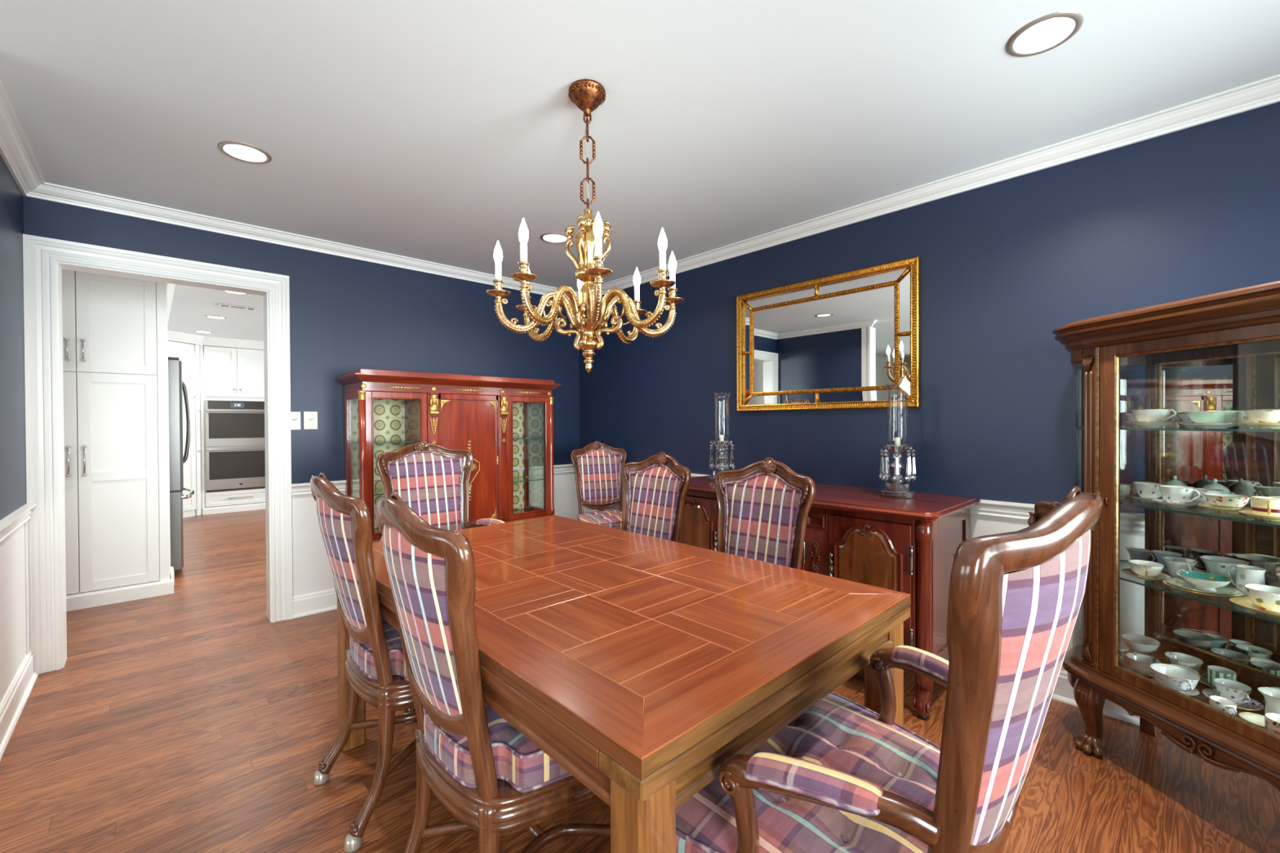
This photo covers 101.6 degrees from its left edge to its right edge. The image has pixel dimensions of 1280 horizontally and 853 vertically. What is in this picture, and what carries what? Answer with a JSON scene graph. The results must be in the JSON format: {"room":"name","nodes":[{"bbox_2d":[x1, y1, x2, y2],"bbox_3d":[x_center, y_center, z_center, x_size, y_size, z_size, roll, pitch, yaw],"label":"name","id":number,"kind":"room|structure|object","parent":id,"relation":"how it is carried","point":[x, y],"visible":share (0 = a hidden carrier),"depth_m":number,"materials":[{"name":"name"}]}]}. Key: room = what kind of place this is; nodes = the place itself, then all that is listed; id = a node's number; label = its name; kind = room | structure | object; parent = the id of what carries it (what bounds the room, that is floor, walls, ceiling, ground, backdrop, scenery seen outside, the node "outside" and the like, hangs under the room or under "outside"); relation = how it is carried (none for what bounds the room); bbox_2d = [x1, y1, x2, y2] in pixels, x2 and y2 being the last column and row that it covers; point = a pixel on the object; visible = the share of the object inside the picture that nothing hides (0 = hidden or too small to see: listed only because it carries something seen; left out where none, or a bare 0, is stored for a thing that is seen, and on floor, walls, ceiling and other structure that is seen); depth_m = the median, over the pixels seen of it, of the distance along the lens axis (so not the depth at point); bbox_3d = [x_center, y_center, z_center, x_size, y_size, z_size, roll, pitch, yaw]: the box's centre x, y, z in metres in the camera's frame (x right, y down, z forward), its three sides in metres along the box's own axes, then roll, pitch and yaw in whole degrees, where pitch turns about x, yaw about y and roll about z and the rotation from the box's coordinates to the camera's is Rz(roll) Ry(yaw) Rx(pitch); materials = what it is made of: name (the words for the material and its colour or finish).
{"room":"dining room","nodes":[
{"label":"dining room","id":0,"kind":"room"},
{"bbox_2d":[0,154,26,703],"bbox_3d":[-2.648,0.018,2.084,0.120,2.440,1.270,-1,1,-43],"label":"wall","id":1,"kind":"structure","parent":0,"point":[13,491],"depth_m":2.31,"materials":[{"name":"blue paint"}]},
{"bbox_2d":[0,502,37,542],"bbox_3d":[-2.579,0.421,2.130,0.034,0.083,1.240,-1,1,-43],"label":"trim","id":2,"kind":"structure","parent":1,"relation":"attached to","point":[16,519],"depth_m":2.25,"materials":[{"name":"white"}]},
{"bbox_2d":[0,649,38,761],"bbox_3d":[-2.577,1.170,2.134,0.030,0.134,1.240,-1,1,-43],"label":"baseboard","id":3,"kind":"structure","parent":1,"relation":"attached to","point":[13,703],"depth_m":2.23,"materials":[{"name":"white"}]},
{"bbox_2d":[171,340,255,349],"bbox_3d":[-3.489,-0.013,6.351,6.320,2.440,6.100,-1,1,-43],"label":"wall","id":4,"kind":"structure","parent":0,"point":[171,340],"depth_m":7.65,"materials":[{"name":"white paint"}]},
{"bbox_2d":[167,284,263,349],"bbox_3d":[-3.342,-1.185,7.144,4.760,0.110,3.660,-1,1,-43],"label":"trim","id":5,"kind":"structure","parent":4,"relation":"attached to","point":[172,335],"depth_m":7.13,"materials":[{"name":"white paint"}]},
{"bbox_2d":[291,463,1144,534],"bbox_3d":[0.481,0.406,2.125,2.292,0.083,5.500,-1,1,-43],"label":"trim","id":6,"kind":"structure","parent":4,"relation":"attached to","point":[1133,523],"depth_m":2.49,"materials":[{"name":"white"}]},
{"bbox_2d":[23,195,579,596],"bbox_3d":[-3.448,0.020,2.293,8.020,2.440,0.130,-1,1,-43],"label":"wall","id":7,"kind":"structure","parent":0,"point":[347,314],"depth_m":3.56,"materials":[{"name":"blue paint"}]},
{"bbox_2d":[22,233,293,674],"bbox_3d":[-2.683,0.139,3.012,1.099,2.184,0.190,-1,1,-43],"label":"trim","id":8,"kind":"structure","parent":7,"relation":"attached to","point":[44,259],"depth_m":2.67,"materials":[{"name":"white"}]},
{"bbox_2d":[290,411,301,430],"bbox_3d":[-2.217,-0.036,3.353,0.068,0.116,0.012,-1,1,-43],"label":"light switch","id":9,"kind":"object","parent":7,"relation":"attached to","point":[295,415],"visible":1,"depth_m":3.35,"materials":[{"name":"white"}]},
{"bbox_2d":[303,411,317,429],"bbox_3d":[-2.151,-0.039,3.414,0.078,0.116,0.012,-1,1,-43],"label":"light switch","id":10,"kind":"object","parent":7,"relation":"attached to","point":[310,418],"visible":1,"depth_m":3.41,"materials":[{"name":"beige"}]},
{"bbox_2d":[292,588,337,618],"bbox_3d":[-1.388,1.148,4.124,2.292,0.134,0.030,-1,1,-43],"label":"baseboard","id":11,"kind":"structure","parent":7,"relation":"attached to","point":[308,604],"depth_m":3.42,"materials":[{"name":"white"}]},
{"bbox_2d":[0,74,1279,298],"bbox_3d":[0.070,-1.179,1.732,3.400,0.066,5.500,-1,1,-43],"label":"trim","id":12,"kind":"structure","parent":7,"relation":"attached to","point":[15,152],"depth_m":2.65,"materials":[{"name":"white"}]},
{"bbox_2d":[0,0,1279,341],"bbox_3d":[-2.898,-1.288,2.990,10.200,0.160,11.800,-1,1,-43],"label":"ceiling","id":13,"kind":"structure","parent":0,"point":[424,130],"depth_m":1.94,"materials":[{"name":"white paint"}]},
{"bbox_2d":[217,140,271,163],"bbox_3d":[-1.740,-1.234,2.302,0.192,0.064,0.192,-1,1,-43],"label":"recessed light","id":14,"kind":"object","parent":13,"relation":"in","point":[244,152],"visible":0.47,"depth_m":2.34,"materials":[{"name":"glass"}]},
{"bbox_2d":[539,232,568,243],"bbox_3d":[-0.551,-1.249,3.385,0.192,0.064,0.192,-1,1,-43],"label":"recessed light","id":15,"kind":"object","parent":13,"relation":"in","point":[552,237],"visible":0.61,"depth_m":3.44,"materials":[{"name":"silver metal"}]},
{"bbox_2d":[485,79,684,372],"bbox_3d":[-0.188,-0.704,1.889,0.666,1.017,0.666,0,0,11],"label":"chandelier","id":16,"kind":"object","parent":13,"relation":"hanging from","point":[589,312],"visible":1,"depth_m":1.84,"materials":[{"name":"gold metal"}]},
{"bbox_2d":[1005,10,1084,57],"bbox_3d":[1.254,-1.243,1.623,0.192,0.064,0.192,-1,1,-43],"label":"recessed light","id":17,"kind":"object","parent":13,"relation":"in","point":[1023,42],"visible":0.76,"depth_m":1.65,"materials":[{"name":"silver metal"}]},
{"bbox_2d":[0,509,1279,852],"bbox_3d":[-2.886,1.292,3.011,10.200,0.120,11.800,-1,1,-43],"label":"floor","id":18,"kind":"structure","parent":0,"point":[187,720],"depth_m":1.90,"materials":[{"name":"brown wood"}]},
{"bbox_2d":[61,269,174,611],"bbox_3d":[-3.931,0.013,3.671,1.050,2.436,0.540,-1,1,-43],"label":"pantry cabinet","id":19,"kind":"object","parent":18,"relation":"on","point":[115,334],"visible":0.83,"depth_m":3.65,"materials":[{"name":"white paint"}]},
{"bbox_2d":[168,356,194,569],"bbox_3d":[-4.303,0.322,4.366,0.872,1.770,0.900,-1,1,-43],"label":"refrigerator","id":20,"kind":"object","parent":18,"relation":"on","point":[175,384],"visible":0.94,"depth_m":4.25,"materials":[{"name":"silver metal"}]},
{"bbox_2d":[168,340,201,518],"bbox_3d":[-6.201,0.051,6.900,0.304,2.330,0.547,0,0,8],"label":"tall cabinet","id":21,"kind":"object","parent":18,"relation":"on","point":[188,354],"visible":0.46,"depth_m":7.03,"materials":[{"name":"white paint"}]},
{"bbox_2d":[200,344,265,515],"bbox_3d":[-5.889,0.043,7.650,0.860,2.330,0.640,-1,1,-43],"label":"tall cabinet","id":22,"kind":"object","parent":18,"relation":"on","point":[226,373],"visible":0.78,"depth_m":7.37,"materials":[{"name":"white paint"}]},
{"bbox_2d":[204,400,265,492],"bbox_3d":[-5.676,0.268,7.427,0.778,1.267,0.098,-1,1,-43],"label":"double wall oven","id":23,"kind":"object","parent":22,"relation":"in","point":[235,451],"visible":0.76,"depth_m":7.37,"materials":[{"name":"silver metal"}]},
{"bbox_2d":[310,472,416,852],"bbox_3d":[-0.777,0.686,1.837,0.592,1.089,0.632,0,1,43],"label":"chair","id":24,"kind":"object","parent":18,"relation":"on","point":[376,672],"visible":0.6,"depth_m":1.59,"materials":[{"name":"brown wood"}]},
{"bbox_2d":[349,617,408,678],"bbox_3d":[-0.750,0.738,1.881,0.491,0.096,0.562,-1,1,-43],"label":"cushion","id":25,"kind":"object","parent":24,"relation":"on","point":[365,662],"depth_m":1.66,"materials":[{"name":"fabric"}]},
{"bbox_2d":[375,440,505,724],"bbox_3d":[-0.953,0.653,2.615,0.685,1.145,0.701,-1,1,-40],"label":"armchair","id":26,"kind":"object","parent":18,"relation":"on","point":[433,480],"visible":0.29,"depth_m":2.81,"materials":[{"name":"fabric"}]},
{"bbox_2d":[335,368,561,542],"bbox_3d":[-1.335,0.426,3.860,1.504,1.583,0.460,-1,1,-43],"label":"display cabinet","id":27,"kind":"object","parent":18,"relation":"on","point":[483,416],"visible":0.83,"depth_m":3.74,"materials":[{"name":"red wood"}]},
{"bbox_2d":[352,488,384,495],"bbox_3d":[-1.722,0.436,3.555,0.358,0.006,0.346,-1,1,-43],"label":"glass shelf","id":28,"kind":"object","parent":27,"relation":"attached to","point":[377,491],"depth_m":3.56,"materials":[{"name":"white"}]},
{"bbox_2d":[355,440,420,443],"bbox_3d":[-1.723,0.103,3.552,0.358,0.006,0.346,-1,1,-43],"label":"glass shelf","id":29,"kind":"object","parent":27,"relation":"attached to","point":[357,441],"depth_m":3.57,"materials":[{"name":"white"}]},
{"bbox_2d":[513,475,545,482],"bbox_3d":[-1.006,0.427,4.228,0.358,0.006,0.346,-1,1,-43],"label":"glass shelf","id":30,"kind":"object","parent":27,"relation":"attached to","point":[516,478],"depth_m":4.26,"materials":[{"name":"white"}]},
{"bbox_2d":[375,492,610,852],"bbox_3d":[-0.320,0.688,1.351,0.592,1.089,0.632,0,1,43],"label":"chair","id":31,"kind":"object","parent":18,"relation":"on","point":[497,783],"visible":0.69,"depth_m":1.13,"materials":[{"name":"fabric"}]},
{"bbox_2d":[423,703,568,789],"bbox_3d":[-0.294,0.740,1.395,0.491,0.096,0.562,-1,1,-43],"label":"cushion","id":32,"kind":"object","parent":31,"relation":"on","point":[512,762],"depth_m":1.16,"materials":[{"name":"fabric"}]},
{"bbox_2d":[570,440,626,529],"bbox_3d":[-0.229,0.666,4.070,0.592,1.089,0.632,0,0,-20],"label":"chair","id":33,"kind":"object","parent":18,"relation":"on","point":[597,465],"visible":0.63,"depth_m":4.24,"materials":[{"name":"fabric"}]},
{"bbox_2d":[577,510,622,529],"bbox_3d":[-0.222,0.718,4.020,0.562,0.096,0.491,0,1,-23],"label":"cushion","id":34,"kind":"object","parent":33,"relation":"on","point":[610,518],"depth_m":3.89,"materials":[{"name":"fabric"}]},
{"bbox_2d":[337,515,910,852],"bbox_3d":[-0.216,0.849,1.738,1.031,0.760,1.740,-1,1,-43],"label":"dining table","id":35,"kind":"object","parent":18,"relation":"on","point":[641,665],"visible":0.75,"depth_m":1.15,"materials":[{"name":"brown wood"}]},
{"bbox_2d":[621,451,691,542],"bbox_3d":[-0.086,0.678,2.500,0.632,1.089,0.592,-1,1,-40],"label":"chair","id":36,"kind":"object","parent":18,"relation":"on","point":[655,488],"visible":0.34,"depth_m":2.66,"materials":[{"name":"fabric"}]},
{"bbox_2d":[715,457,815,569],"bbox_3d":[0.352,0.679,2.027,0.632,1.089,0.592,-1,1,-40],"label":"chair","id":37,"kind":"object","parent":18,"relation":"on","point":[764,506],"visible":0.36,"depth_m":2.18,"materials":[{"name":"fabric"}]},
{"bbox_2d":[679,474,980,719],"bbox_3d":[0.856,0.779,2.890,0.635,0.870,1.620,-1,1,-43],"label":"sideboard","id":38,"kind":"object","parent":18,"relation":"on","point":[859,535],"visible":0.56,"depth_m":2.33,"materials":[{"name":"brown wood"}]},
{"bbox_2d":[708,392,734,482],"bbox_3d":[0.508,0.068,3.240,0.159,0.551,0.161,-1,1,-32],"label":"candle lamp","id":39,"kind":"object","parent":38,"relation":"on","point":[722,444],"visible":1,"depth_m":3.22,"materials":[{"name":"clear glass"}]},
{"bbox_2d":[687,474,980,521],"bbox_3d":[0.854,0.361,2.887,0.635,0.034,1.620,-1,1,-43],"label":"countertop","id":40,"kind":"structure","parent":38,"relation":"on","point":[924,506],"depth_m":2.43,"materials":[{"name":"brown wood"}]},
{"bbox_2d":[879,383,916,498],"bbox_3d":[1.265,0.069,2.566,0.159,0.551,0.161,-1,1,-32],"label":"candle lamp","id":41,"kind":"object","parent":38,"relation":"on","point":[897,450],"visible":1,"depth_m":2.55,"materials":[{"name":"clear glass"}]},
{"bbox_2d":[675,485,1102,852],"bbox_3d":[0.413,0.659,0.999,0.685,1.145,0.701,-1,1,-40],"label":"armchair","id":42,"kind":"object","parent":18,"relation":"on","point":[842,776],"visible":0.96,"depth_m":0.74,"materials":[{"name":"fabric"}]},
{"bbox_2d":[675,693,940,852],"bbox_3d":[0.379,0.735,1.054,0.654,0.105,0.531,-1,1,-43],"label":"cushion","id":43,"kind":"object","parent":42,"relation":"on","point":[837,732],"depth_m":0.98,"materials":[{"name":"fabric"}]},
{"bbox_2d":[1052,280,1279,792],"bbox_3d":[1.907,0.412,1.630,0.478,1.616,1.145,0,0,-8],"label":"china cabinet","id":44,"kind":"object","parent":18,"relation":"on","point":[1220,351],"visible":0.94,"depth_m":1.84,"materials":[{"name":"brown wood"}]},
{"bbox_2d":[1120,661,1153,677],"bbox_3d":[1.815,0.882,1.885,0.122,0.018,0.122,-1,1,-43],"label":"saucer","id":45,"kind":"object","parent":44,"relation":"on","point":[1127,665],"visible":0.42,"depth_m":1.90,"materials":[{"name":"brown"}]},
{"bbox_2d":[1124,652,1161,674],"bbox_3d":[1.815,0.860,1.884,0.094,0.048,0.094,0,1,-24],"label":"teacup","id":46,"kind":"object","parent":45,"relation":"on","point":[1141,663],"visible":0.88,"depth_m":1.89,"materials":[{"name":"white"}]},
{"bbox_2d":[1125,546,1155,561],"bbox_3d":[1.944,0.510,2.032,0.078,0.059,0.078,0,1,37],"label":"teacup","id":47,"kind":"object","parent":44,"relation":"on","point":[1136,553],"visible":0.62,"depth_m":2.02,"materials":[{"name":"white ceramic"}]},
{"bbox_2d":[1128,648,1159,659],"bbox_3d":[1.920,0.881,2.005,0.106,0.018,0.106,-1,1,-43],"label":"saucer","id":48,"kind":"object","parent":44,"relation":"on","point":[1152,655],"visible":0.12,"depth_m":2.00,"materials":[{"name":"brown"}]},
{"bbox_2d":[1120,633,1160,655],"bbox_3d":[1.920,0.850,2.005,0.112,0.069,0.112,0,0,-8],"label":"bowl","id":49,"kind":"object","parent":48,"relation":"on","point":[1141,644],"visible":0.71,"depth_m":2.00,"materials":[{"name":"white ceramic"}]},
{"bbox_2d":[1127,493,1163,502],"bbox_3d":[1.847,0.262,1.895,0.118,0.018,0.118,-1,1,-43],"label":"saucer","id":50,"kind":"object","parent":44,"relation":"on","point":[1132,495],"visible":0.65,"depth_m":1.89,"materials":[{"name":"white ceramic"}]},
{"bbox_2d":[1133,482,1165,498],"bbox_3d":[1.848,0.235,1.894,0.087,0.057,0.084,0,1,39],"label":"teacup","id":51,"kind":"object","parent":50,"relation":"on","point":[1144,490],"visible":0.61,"depth_m":1.88,"materials":[{"name":"white ceramic"}]},
{"bbox_2d":[1120,568,1171,580],"bbox_3d":[1.803,0.533,1.862,0.130,0.018,0.130,-1,1,-43],"label":"saucer","id":52,"kind":"object","parent":44,"relation":"on","point":[1162,576],"visible":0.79,"depth_m":1.85,"materials":[{"name":"white ceramic"}]},
{"bbox_2d":[1128,559,1164,577],"bbox_3d":[1.802,0.510,1.862,0.094,0.048,0.094,0,0,-3],"label":"teacup","id":53,"kind":"object","parent":52,"relation":"on","point":[1143,568],"visible":0.98,"depth_m":1.85,"materials":[{"name":"white ceramic"}]},
{"bbox_2d":[1127,422,1174,427],"bbox_3d":[1.820,-0.004,1.862,0.122,0.018,0.122,-1,1,-43],"label":"saucer","id":54,"kind":"object","parent":44,"relation":"on","point":[1140,424],"visible":0.88,"depth_m":1.83,"materials":[{"name":"white ceramic"}]},
{"bbox_2d":[1123,421,1178,422],"bbox_3d":[1.820,-0.010,1.862,0.142,0.018,0.142,-1,1,-43],"label":"saucer","id":55,"kind":"object","parent":54,"relation":"on","point":[1123,421],"visible":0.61,"depth_m":1.81,"materials":[{"name":"beige ceramic"}]},
{"bbox_2d":[1130,408,1176,421],"bbox_3d":[1.819,-0.035,1.861,0.104,0.053,0.104,0,1,26],"label":"teacup","id":56,"kind":"object","parent":55,"relation":"on","point":[1139,415],"visible":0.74,"depth_m":1.83,"materials":[{"name":"white ceramic"}]},
{"bbox_2d":[1151,678,1199,696],"bbox_3d":[1.800,0.883,1.759,0.118,0.018,0.118,-1,1,-43],"label":"saucer","id":57,"kind":"object","parent":44,"relation":"on","point":[1195,691],"visible":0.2,"depth_m":1.73,"materials":[{"name":"white ceramic"}]},
{"bbox_2d":[1149,662,1200,693],"bbox_3d":[1.800,0.854,1.759,0.120,0.061,0.120,-1,1,-28],"label":"teacup","id":58,"kind":"object","parent":57,"relation":"on","point":[1182,680],"visible":0.88,"depth_m":1.75,"materials":[{"name":"white ceramic"}]},
{"bbox_2d":[1151,498,1203,507],"bbox_3d":[1.827,0.263,1.779,0.126,0.018,0.126,-1,1,-43],"label":"saucer","id":59,"kind":"object","parent":44,"relation":"on","point":[1162,501],"visible":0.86,"depth_m":1.76,"materials":[{"name":"white ceramic"}]},
{"bbox_2d":[1158,484,1200,503],"bbox_3d":[1.826,0.235,1.778,0.091,0.060,0.091,0,1,26],"label":"teacup","id":60,"kind":"object","parent":59,"relation":"on","point":[1170,493],"visible":0.89,"depth_m":1.75,"materials":[{"name":"white ceramic"}]},
{"bbox_2d":[1075,426,1279,431],"bbox_3d":[1.918,0.010,1.629,0.316,0.007,0.984,0,0,-8],"label":"glass shelf","id":61,"kind":"object","parent":44,"relation":"attached to","point":[1162,428],"depth_m":1.72,"materials":[{"name":"clear"}]},
{"bbox_2d":[1162,555,1199,577],"bbox_3d":[1.924,0.507,1.861,0.092,0.068,0.092,0,1,-22],"label":"teacup","id":62,"kind":"object","parent":44,"relation":"on","point":[1174,564],"visible":0.73,"depth_m":1.85,"materials":[{"name":"ceramic"}]},
{"bbox_2d":[1160,661,1206,677],"bbox_3d":[1.958,0.882,1.882,0.122,0.018,0.122,-1,1,-43],"label":"saucer","id":63,"kind":"object","parent":44,"relation":"on","point":[1201,671],"visible":0.16,"depth_m":1.87,"materials":[{"name":"brown"}]},
{"bbox_2d":[1164,650,1204,671],"bbox_3d":[1.958,0.858,1.881,0.099,0.051,0.099,0,1,44],"label":"teacup","id":64,"kind":"object","parent":63,"relation":"on","point":[1194,663],"visible":0.68,"depth_m":1.89,"materials":[{"name":"white ceramic"}]},
{"bbox_2d":[1120,560,1279,624],"bbox_3d":[1.921,0.547,1.633,0.316,0.007,0.984,0,0,-8],"label":"glass shelf","id":65,"kind":"object","parent":44,"relation":"attached to","point":[1224,602],"depth_m":1.69,"materials":[{"name":"clear"}]},
{"bbox_2d":[1120,493,1279,528],"bbox_3d":[1.919,0.277,1.631,0.316,0.007,0.984,0,0,-8],"label":"glass shelf","id":66,"kind":"object","parent":44,"relation":"attached to","point":[1192,510],"depth_m":1.71,"materials":[{"name":"clear"}]},
{"bbox_2d":[1162,579,1244,596],"bbox_3d":[1.839,0.534,1.709,0.182,0.018,0.182,-1,1,-43],"label":"saucer","id":67,"kind":"object","parent":44,"relation":"in","point":[1242,593],"visible":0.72,"depth_m":1.66,"materials":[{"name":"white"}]},
{"bbox_2d":[1165,577,1240,594],"bbox_3d":[1.839,0.528,1.709,0.168,0.018,0.168,-1,1,-43],"label":"saucer","id":68,"kind":"object","parent":67,"relation":"on","point":[1179,582],"visible":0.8,"depth_m":1.70,"materials":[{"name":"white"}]},
{"bbox_2d":[1176,568,1231,591],"bbox_3d":[1.846,0.509,1.708,0.118,0.045,0.128,0,1,40],"label":"teacup","id":69,"kind":"object","parent":68,"relation":"on","point":[1202,581],"visible":1,"depth_m":1.70,"materials":[{"name":"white ceramic"}]},
{"bbox_2d":[1191,488,1223,506],"bbox_3d":[1.929,0.243,1.784,0.087,0.057,0.087,-1,1,-43],"label":"teacup","id":70,"kind":"object","parent":44,"relation":"on","point":[1202,499],"visible":0.35,"depth_m":1.77,"materials":[{"name":"white ceramic"}]},
{"bbox_2d":[1177,422,1239,428],"bbox_3d":[1.850,-0.003,1.688,0.158,0.018,0.158,-1,1,-43],"label":"saucer","id":71,"kind":"object","parent":44,"relation":"on","point":[1200,425],"visible":0.88,"depth_m":1.66,"materials":[{"name":"white ceramic"}]},
{"bbox_2d":[1182,410,1244,422],"bbox_3d":[1.850,-0.024,1.688,0.133,0.050,0.133,0,0,-8],"label":"bowl","id":72,"kind":"object","parent":71,"relation":"on","point":[1213,416],"visible":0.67,"depth_m":1.65,"materials":[{"name":"green ceramic"}]},
{"bbox_2d":[1202,478,1235,493],"bbox_3d":[2.011,0.226,1.826,0.092,0.089,0.082,0,1,40],"label":"sugar bowl","id":73,"kind":"object","parent":44,"relation":"on","point":[1211,486],"visible":0.36,"depth_m":1.81,"materials":[{"name":"white ceramic"}]},
{"bbox_2d":[1158,351,1279,679],"bbox_3d":[2.062,0.288,1.863,0.006,1.067,0.373,0,0,-8],"label":"mirror","id":74,"kind":"object","parent":44,"relation":"attached to","point":[1245,463],"depth_m":1.85,"materials":[{"name":"silver metal"}]},
{"bbox_2d":[1199,673,1239,688],"bbox_3d":[1.984,0.882,1.781,0.134,0.018,0.134,-1,1,-43],"label":"saucer","id":75,"kind":"object","parent":44,"relation":"on","point":[1202,680],"visible":0.17,"depth_m":1.81,"materials":[{"name":"brown"}]},
{"bbox_2d":[1206,665,1236,686],"bbox_3d":[1.986,0.857,1.775,0.068,0.054,0.081,0,1,-24],"label":"teacup","id":76,"kind":"object","parent":75,"relation":"on","point":[1213,672],"visible":0.53,"depth_m":1.78,"materials":[{"name":"white ceramic"}]},
{"bbox_2d":[1208,695,1237,716],"bbox_3d":[1.808,0.871,1.613,0.058,0.046,0.069,0,1,-24],"label":"teacup","id":77,"kind":"object","parent":44,"relation":"on","point":[1225,704],"visible":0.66,"depth_m":1.61,"materials":[{"name":"white ceramic"}]},
{"bbox_2d":[1197,503,1250,513],"bbox_3d":[1.866,0.264,1.661,0.126,0.018,0.126,-1,1,-43],"label":"saucer","id":78,"kind":"object","parent":44,"relation":"on","point":[1208,506],"visible":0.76,"depth_m":1.65,"materials":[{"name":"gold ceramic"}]},
{"bbox_2d":[1202,493,1250,509],"bbox_3d":[1.866,0.243,1.661,0.106,0.050,0.106,0,0,-8],"label":"bowl","id":79,"kind":"object","parent":78,"relation":"on","point":[1220,500],"visible":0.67,"depth_m":1.64,"materials":[{"name":"white ceramic"}]},
{"bbox_2d":[1199,555,1249,586],"bbox_3d":[2.002,0.499,1.791,0.115,0.085,0.116,0,1,35],"label":"teacup","id":80,"kind":"object","parent":44,"relation":"on","point":[1216,565],"visible":0.55,"depth_m":1.78,"materials":[{"name":"white ceramic"}]},
{"bbox_2d":[1201,688,1264,711],"bbox_3d":[1.903,0.884,1.678,0.134,0.018,0.134,-1,1,-43],"label":"saucer","id":81,"kind":"object","parent":44,"relation":"on","point":[1253,705],"visible":0.39,"depth_m":1.66,"materials":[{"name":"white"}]},
{"bbox_2d":[1213,678,1252,705],"bbox_3d":[1.902,0.857,1.677,0.086,0.057,0.085,-1,1,-34],"label":"teacup","id":82,"kind":"object","parent":81,"relation":"on","point":[1238,692],"visible":0.82,"depth_m":1.67,"materials":[{"name":"white ceramic"}]},
{"bbox_2d":[1226,564,1266,597],"bbox_3d":[1.951,0.496,1.675,0.066,0.093,0.083,0,1,24],"label":"teacup","id":83,"kind":"object","parent":44,"relation":"on","point":[1245,574],"visible":0.8,"depth_m":1.66,"materials":[{"name":"white ceramic"}]},
{"bbox_2d":[1238,711,1264,728],"bbox_3d":[1.853,0.885,1.557,0.092,0.018,0.092,-1,1,-43],"label":"saucer","id":84,"kind":"object","parent":44,"relation":"on","point":[1256,719],"visible":0.55,"depth_m":1.58,"materials":[{"name":"beige ceramic"}]},
{"bbox_2d":[1229,596,1279,615],"bbox_3d":[1.848,0.535,1.533,0.158,0.018,0.158,-1,1,-43],"label":"saucer","id":85,"kind":"object","parent":44,"relation":"on","point":[1244,602],"visible":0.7,"depth_m":1.57,"materials":[{"name":"beige"}]},
{"bbox_2d":[1244,583,1279,612],"bbox_3d":[1.848,0.507,1.532,0.100,0.060,0.100,-1,1,-33],"label":"teacup","id":86,"kind":"object","parent":85,"relation":"on","point":[1267,597],"visible":1,"depth_m":1.52,"materials":[{"name":"white ceramic"}]},
{"bbox_2d":[1234,422,1279,428],"bbox_3d":[1.879,-0.002,1.562,0.134,0.018,0.134,-1,1,-43],"label":"saucer","id":87,"kind":"object","parent":44,"relation":"on","point":[1255,425],"visible":0.94,"depth_m":1.54,"materials":[{"name":"white ceramic"}]},
{"bbox_2d":[1244,409,1279,422],"bbox_3d":[1.879,-0.025,1.562,0.096,0.049,0.096,0,1,-23],"label":"teacup","id":88,"kind":"object","parent":87,"relation":"on","point":[1253,415],"visible":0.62,"depth_m":1.54,"materials":[{"name":"white ceramic"}]},
{"bbox_2d":[1238,510,1279,521],"bbox_3d":[1.850,0.265,1.534,0.122,0.018,0.122,-1,1,-43],"label":"saucer","id":89,"kind":"object","parent":44,"relation":"on","point":[1247,513],"visible":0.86,"depth_m":1.52,"materials":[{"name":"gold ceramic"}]},
{"bbox_2d":[1250,496,1279,516],"bbox_3d":[1.848,0.238,1.528,0.072,0.057,0.086,0,0,16],"label":"teacup","id":90,"kind":"object","parent":89,"relation":"on","point":[1260,505],"visible":0.97,"depth_m":1.52,"materials":[{"name":"white ceramic"}]},
{"bbox_2d":[1257,686,1279,714],"bbox_3d":[1.937,0.852,1.582,0.088,0.083,0.088,0,0,-8],"label":"teacup","id":91,"kind":"object","parent":44,"relation":"on","point":[1272,695],"visible":0.71,"depth_m":1.59,"materials":[{"name":"white ceramic"}]},
{"bbox_2d":[1264,712,1279,735],"bbox_3d":[1.829,0.865,1.482,0.090,0.060,0.076,-1,1,-33],"label":"teacup","id":92,"kind":"object","parent":44,"relation":"on","point":[1272,720],"visible":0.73,"depth_m":1.50,"materials":[{"name":"white ceramic"}]},
{"bbox_3d":[1.963,0.531,1.942,0.126,0.018,0.126,-1,1,-43],"label":"saucer","id":93,"kind":"object","parent":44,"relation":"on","visible":0},
{"bbox_2d":[1151,550,1183,570],"bbox_3d":[1.962,0.502,1.942,0.082,0.062,0.082,0,1,37],"label":"teacup","id":94,"kind":"object","parent":93,"relation":"on","point":[1159,554],"visible":0.57,"depth_m":1.94,"materials":[{"name":"white ceramic"}]},
{"bbox_2d":[578,102,1279,651],"bbox_3d":[1.358,-0.009,2.947,0.120,2.440,5.500,-1,1,-43],"label":"wall","id":95,"kind":"structure","parent":0,"point":[1193,211],"depth_m":2.49,"materials":[{"name":"blue paint"}]},
{"bbox_2d":[736,256,919,411],"bbox_3d":[1.061,-0.494,3.146,0.032,0.785,1.154,-1,1,-43],"label":"wall mirror","id":96,"kind":"object","parent":95,"relation":"attached to","point":[836,341],"visible":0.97,"depth_m":3.07,"materials":[{"name":"gold glass"}]},
{"bbox_2d":[1051,669,1160,731],"bbox_3d":[1.309,1.145,2.906,0.030,0.134,5.500,-1,1,-43],"label":"baseboard","id":97,"kind":"structure","parent":95,"relation":"attached to","point":[1063,692],"depth_m":2.28,"materials":[{"name":"white"}]},
{"bbox_3d":[0.361,0.035,-1.846,8.140,2.440,0.120,-1,1,-43],"label":"wall","id":98,"kind":"structure","parent":0,"visible":0},
{"bbox_2d":[24,520,1066,671],"bbox_3d":[0.250,0.767,2.339,6.433,0.641,1.277,0,0,15],"label":"trim","id":99,"kind":"structure","parent":98,"relation":"attached to","point":[26,525],"depth_m":2.53,"materials":[{"name":"white"}]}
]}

